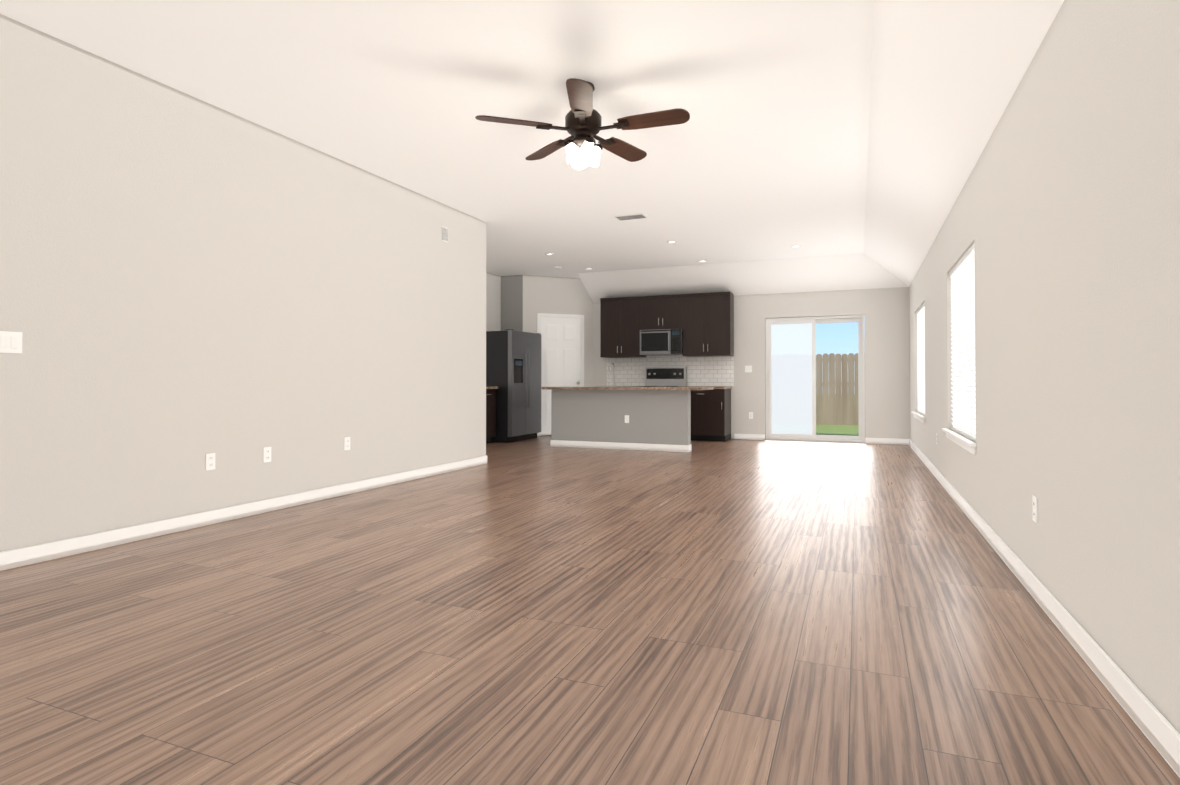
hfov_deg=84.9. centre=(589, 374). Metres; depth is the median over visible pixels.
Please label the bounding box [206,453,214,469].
electrical outlet
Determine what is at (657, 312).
upper cabinet
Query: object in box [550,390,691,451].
kitchen island
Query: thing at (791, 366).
sliding door
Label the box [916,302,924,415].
window blinds
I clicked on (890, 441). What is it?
baseboard
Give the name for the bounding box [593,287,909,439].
wall
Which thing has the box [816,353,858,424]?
fence
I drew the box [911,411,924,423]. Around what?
window sill
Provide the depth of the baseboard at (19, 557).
4.42 m
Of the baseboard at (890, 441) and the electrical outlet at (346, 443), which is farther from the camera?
the baseboard at (890, 441)
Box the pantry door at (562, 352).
[537,313,583,435]
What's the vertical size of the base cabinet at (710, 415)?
0.880 m
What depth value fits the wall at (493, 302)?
11.71 m
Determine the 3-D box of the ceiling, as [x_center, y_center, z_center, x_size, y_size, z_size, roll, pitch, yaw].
[-0.584,-1.689,5.587,7.460,0.550,13.450,0,-1,23]
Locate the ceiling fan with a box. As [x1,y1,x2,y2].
[475,78,689,169]
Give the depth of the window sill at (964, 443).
4.95 m
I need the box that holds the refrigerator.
[486,329,540,442]
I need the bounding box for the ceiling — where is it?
[0,0,1063,302]
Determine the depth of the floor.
2.47 m
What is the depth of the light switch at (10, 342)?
3.45 m
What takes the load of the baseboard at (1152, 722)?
attached to the wall at (1063, 216)
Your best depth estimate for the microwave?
11.31 m
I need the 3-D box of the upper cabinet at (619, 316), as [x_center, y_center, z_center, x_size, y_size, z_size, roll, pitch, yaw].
[0.608,-0.849,11.846,0.776,1.080,0.349,0,-1,23]
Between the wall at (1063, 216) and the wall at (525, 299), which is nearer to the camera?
the wall at (1063, 216)
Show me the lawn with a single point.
(825, 429)
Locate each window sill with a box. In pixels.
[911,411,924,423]
[942,428,976,454]
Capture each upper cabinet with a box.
[600,296,639,357]
[640,295,683,356]
[684,291,733,356]
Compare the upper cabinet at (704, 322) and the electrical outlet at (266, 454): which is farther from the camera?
the upper cabinet at (704, 322)
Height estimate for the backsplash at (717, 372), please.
0.564 m
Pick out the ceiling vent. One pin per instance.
(631, 216)
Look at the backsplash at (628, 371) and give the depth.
11.98 m
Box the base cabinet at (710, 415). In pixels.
[691,391,730,441]
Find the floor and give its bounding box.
[0,436,1179,784]
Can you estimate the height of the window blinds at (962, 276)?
1.428 m
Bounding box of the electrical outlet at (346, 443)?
[344,437,349,450]
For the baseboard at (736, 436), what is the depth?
11.11 m
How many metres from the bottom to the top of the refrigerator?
1.862 m
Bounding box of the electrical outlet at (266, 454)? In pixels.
[263,447,270,462]
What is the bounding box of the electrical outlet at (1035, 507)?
[1032,495,1037,522]
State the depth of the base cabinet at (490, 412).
10.47 m
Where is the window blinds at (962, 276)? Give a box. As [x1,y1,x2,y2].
[949,243,975,441]
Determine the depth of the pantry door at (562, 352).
11.99 m
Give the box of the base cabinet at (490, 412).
[486,390,495,442]
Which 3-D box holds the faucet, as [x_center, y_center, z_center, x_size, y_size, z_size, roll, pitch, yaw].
[0.378,0.009,10.247,0.098,0.380,0.215,0,-1,23]
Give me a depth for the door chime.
7.09 m
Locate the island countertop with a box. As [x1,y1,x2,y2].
[542,386,712,389]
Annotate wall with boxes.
[0,14,485,551]
[486,272,500,330]
[501,275,592,435]
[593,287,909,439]
[909,0,1179,732]
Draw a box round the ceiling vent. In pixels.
[614,213,647,220]
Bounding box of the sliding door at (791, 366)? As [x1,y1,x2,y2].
[765,315,864,443]
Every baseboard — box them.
[0,455,486,570]
[734,434,764,439]
[865,438,907,444]
[908,439,1179,777]
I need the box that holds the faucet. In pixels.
[610,363,617,385]
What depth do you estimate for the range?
11.58 m
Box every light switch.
[0,331,21,352]
[745,366,751,371]
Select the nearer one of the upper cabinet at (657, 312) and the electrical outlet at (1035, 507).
the electrical outlet at (1035, 507)
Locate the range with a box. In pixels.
[636,367,686,386]
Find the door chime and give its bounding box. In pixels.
[442,226,446,241]
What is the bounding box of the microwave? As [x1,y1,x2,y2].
[640,329,682,355]
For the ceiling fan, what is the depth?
4.16 m

